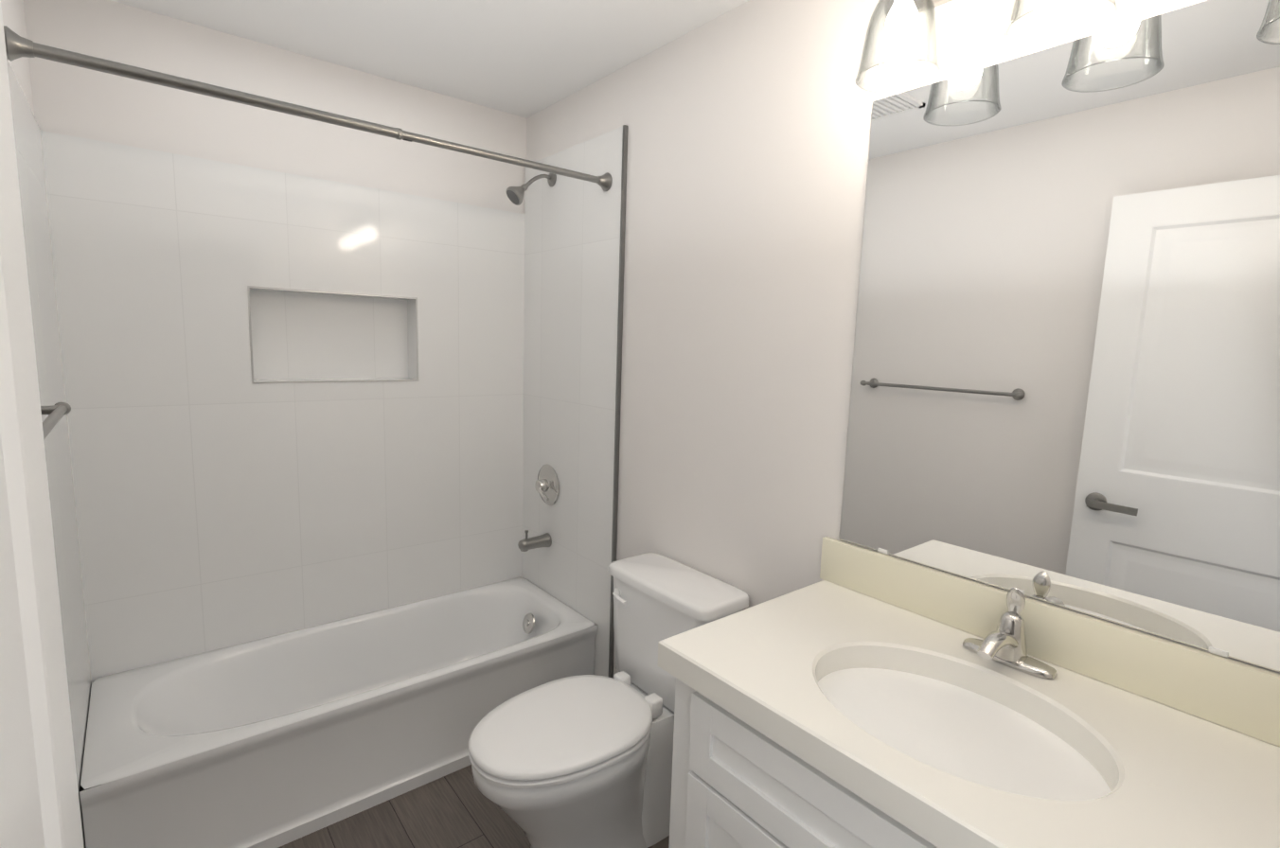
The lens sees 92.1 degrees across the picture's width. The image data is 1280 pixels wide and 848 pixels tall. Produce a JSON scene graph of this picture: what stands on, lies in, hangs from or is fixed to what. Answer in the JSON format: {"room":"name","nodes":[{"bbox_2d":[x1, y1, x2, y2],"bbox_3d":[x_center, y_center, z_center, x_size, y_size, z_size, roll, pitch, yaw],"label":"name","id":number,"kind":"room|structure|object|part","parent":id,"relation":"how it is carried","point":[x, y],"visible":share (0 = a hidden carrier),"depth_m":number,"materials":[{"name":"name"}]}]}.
{"room":"bathroom","nodes":[
{"label":"bathroom","id":0,"kind":"room"},
{"bbox_2d":[0,0,34,114],"bbox_3d":[-0.944,0.135,0.799,0.120,2.400,2.820,-4,10,-39],"label":"wall","id":1,"kind":"structure","parent":0,"point":[13,15],"depth_m":1.55,"materials":[{"name":"white paint"}]},
{"bbox_2d":[0,0,83,847],"bbox_3d":[-0.281,0.407,0.253,0.035,2.032,0.810,-4,10,-39],"label":"door","id":2,"kind":"structure","parent":1,"relation":"in","point":[39,801],"depth_m":0.45,"materials":[{"name":"white wood"}]},
{"bbox_2d":[6,58,100,847],"bbox_3d":[-1.497,0.214,1.595,0.012,2.000,0.658,-4,10,-39],"label":"wall tile","id":3,"kind":"structure","parent":1,"relation":"attached to","point":[31,174],"depth_m":1.54,"materials":[{"name":"white tile"}]},
{"bbox_2d":[40,402,71,440],"bbox_3d":[-0.955,0.013,0.954,0.071,0.050,0.742,-4,10,-39],"label":"towel rail","id":4,"kind":"object","parent":1,"relation":"attached to","point":[57,412],"visible":0.4,"depth_m":1.14,"materials":[{"name":"silver metal"}]},
{"bbox_2d":[23,0,526,213],"bbox_3d":[-1.154,-0.079,2.354,1.533,2.400,0.120,-4,10,-39],"label":"wall","id":5,"kind":"structure","parent":0,"point":[73,100],"depth_m":2.03,"materials":[{"name":"white paint"}]},
{"bbox_2d":[40,130,524,784],"bbox_3d":[-1.119,0.128,2.329,1.533,2.000,0.012,-4,10,-39],"label":"wall tile","id":6,"kind":"structure","parent":5,"relation":"attached to","point":[221,500],"depth_m":2.13,"materials":[{"name":"white tile"}]},
{"bbox_2d":[249,289,408,379],"bbox_3d":[-1.168,-0.331,2.349,0.560,0.320,0.012,-4,10,-39],"label":"tile niche","id":7,"kind":"object","parent":5,"relation":"attached to","point":[302,336],"visible":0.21,"depth_m":2.33,"materials":[{"name":"white tile"}]},
{"bbox_2d":[247,285,418,383],"bbox_3d":[-1.100,-0.318,2.266,0.568,0.328,0.004,-4,10,-39],"label":"trim","id":8,"kind":"structure","parent":5,"relation":"attached to","point":[250,329],"depth_m":2.23,"materials":[{"name":"grey tile"}]},
{"bbox_2d":[248,287,417,381],"bbox_3d":[-1.133,-0.324,2.305,0.580,0.340,0.101,-4,10,-39],"label":"frame","id":9,"kind":"structure","parent":5,"relation":"attached to","point":[412,337],"depth_m":2.45,"materials":[{"name":"white tile"}]},
{"bbox_2d":[111,0,748,118],"bbox_3d":[0.007,-1.048,0.630,2.083,0.050,4.050,-4,10,-39],"label":"ceiling","id":10,"kind":"structure","parent":0,"point":[525,59],"depth_m":1.92,"materials":[{"name":"white paint"}]},
{"bbox_2d":[278,764,669,847],"bbox_3d":[-0.070,1.379,0.954,2.083,0.050,4.050,-4,10,-39],"label":"floor","id":11,"kind":"structure","parent":0,"point":[457,809],"depth_m":1.87,"materials":[{"name":"brown wood"}]},
{"bbox_2d":[79,577,597,847],"bbox_3d":[-0.947,0.973,2.197,1.505,0.370,0.610,-4,10,-39],"label":"bathtub","id":12,"kind":"object","parent":11,"relation":"on","point":[276,741],"visible":1,"depth_m":1.97,"materials":[{"name":"white ceramic"}]},
{"bbox_2d":[468,552,749,847],"bbox_3d":[-0.115,0.860,1.766,0.759,0.760,0.452,-4,10,-39],"label":"toilet","id":13,"kind":"object","parent":11,"relation":"on","point":[583,761],"visible":0.96,"depth_m":1.70,"materials":[{"name":"white ceramic"}]},
{"bbox_3d":[-0.200,0.822,1.690,0.537,0.054,0.376,-4,10,-39],"label":"seat","id":14,"kind":"part","parent":13,"relation":"part of","materials":[{"name":"white plastic"}]},
{"bbox_3d":[-0.065,0.541,1.939,0.029,0.030,0.080,-4,10,-39],"label":"handle","id":15,"kind":"part","parent":13,"relation":"part of","materials":[{"name":"white plastic"}]},
{"bbox_3d":[0.103,0.648,1.912,0.212,0.365,0.452,-4,10,-39],"label":"tank","id":16,"kind":"part","parent":13,"relation":"part of","materials":[{"name":"white ceramic"}]},
{"bbox_2d":[657,536,1279,847],"bbox_3d":[0.541,0.835,1.104,0.576,1.027,0.948,-4,10,-39],"label":"bathroom vanity","id":17,"kind":"object","parent":11,"relation":"on","point":[858,697],"visible":1,"depth_m":1.05,"materials":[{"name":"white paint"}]},
{"bbox_3d":[0.352,0.898,0.931,0.019,0.665,0.811,-4,10,-39],"label":"door","id":18,"kind":"part","parent":17,"relation":"part of","materials":[{"name":"white paint"}]},
{"bbox_2d":[961,587,1058,680],"bbox_3d":[0.680,0.388,1.157,0.153,0.147,0.164,-4,10,-39],"label":"faucet","id":19,"kind":"object","parent":17,"relation":"on","point":[1002,655],"depth_m":1.17,"materials":[{"name":"silver metal"}]},
{"bbox_2d":[526,0,1279,675],"bbox_3d":[0.338,0.037,1.838,0.120,2.400,2.820,-4,10,-39],"label":"wall","id":20,"kind":"structure","parent":0,"point":[748,123],"depth_m":1.74,"materials":[{"name":"white paint"}]},
{"bbox_2d":[522,125,622,676],"bbox_3d":[-0.304,0.026,2.525,0.012,2.200,0.691,-4,10,-39],"label":"wall tile","id":21,"kind":"structure","parent":20,"relation":"attached to","point":[572,235],"depth_m":2.44,"materials":[{"name":"white tile"}]},
{"bbox_2d":[3,25,612,191],"bbox_3d":[-0.703,-0.818,1.727,1.508,0.064,0.064,-4,10,-39],"label":"shower rail","id":22,"kind":"object","parent":21,"relation":"attached to","point":[17,46],"visible":1,"depth_m":1.51,"materials":[{"name":"silver metal"}]},
{"bbox_2d":[505,172,556,205],"bbox_3d":[-0.430,-0.932,2.422,0.198,0.157,0.076,-4,10,-39],"label":"shower head","id":23,"kind":"object","parent":21,"relation":"attached to","point":[515,195],"visible":1,"depth_m":2.39},
{"bbox_2d":[517,530,551,551],"bbox_3d":[-0.452,0.492,2.630,0.139,0.092,0.062,-4,10,-39],"label":"tub spout","id":24,"kind":"object","parent":21,"relation":"attached to","point":[525,544],"visible":1,"depth_m":2.61,"materials":[{"name":"silver metal"}]},
{"bbox_2d":[534,464,559,505],"bbox_3d":[-0.416,0.262,2.623,0.065,0.176,0.176,-4,10,-39],"label":"valve","id":25,"kind":"object","parent":21,"relation":"attached to","point":[547,486],"visible":1,"depth_m":2.61,"materials":[{"name":"silver metal"}]},
{"bbox_2d":[608,124,628,678],"bbox_3d":[-0.084,0.070,2.255,0.015,2.200,0.011,-4,10,-39],"label":"trim","id":26,"kind":"structure","parent":20,"relation":"attached to","point":[619,356],"depth_m":2.22,"materials":[{"name":"silver metal"}]},
{"bbox_2d":[854,0,953,93],"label":"sconce","id":27,"kind":"object","parent":20,"relation":"attached to","point":[901,23],"depth_m":1.20,"materials":[{"name":"clear glass"}]},
{"bbox_2d":[819,536,1279,790],"bbox_3d":[0.770,0.401,1.223,0.020,0.109,0.948,-4,10,-39],"label":"backsplash","id":28,"kind":"structure","parent":20,"relation":"attached to","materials":[{"name":"beige stone"}]},
{"bbox_2d":[839,0,1279,672],"bbox_3d":[0.793,-0.171,1.154,0.008,1.043,0.868,-4,10,-39],"label":"mirror","id":29,"kind":"object","parent":20,"relation":"attached to","point":[1065,386],"visible":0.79,"depth_m":1.12,"materials":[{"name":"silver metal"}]},
{"bbox_2d":[1003,0,1119,47],"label":"sconce","id":30,"kind":"object","parent":20,"relation":"attached to","point":[1013,16],"depth_m":1.03,"materials":[{"name":"clear glass"}]}
]}

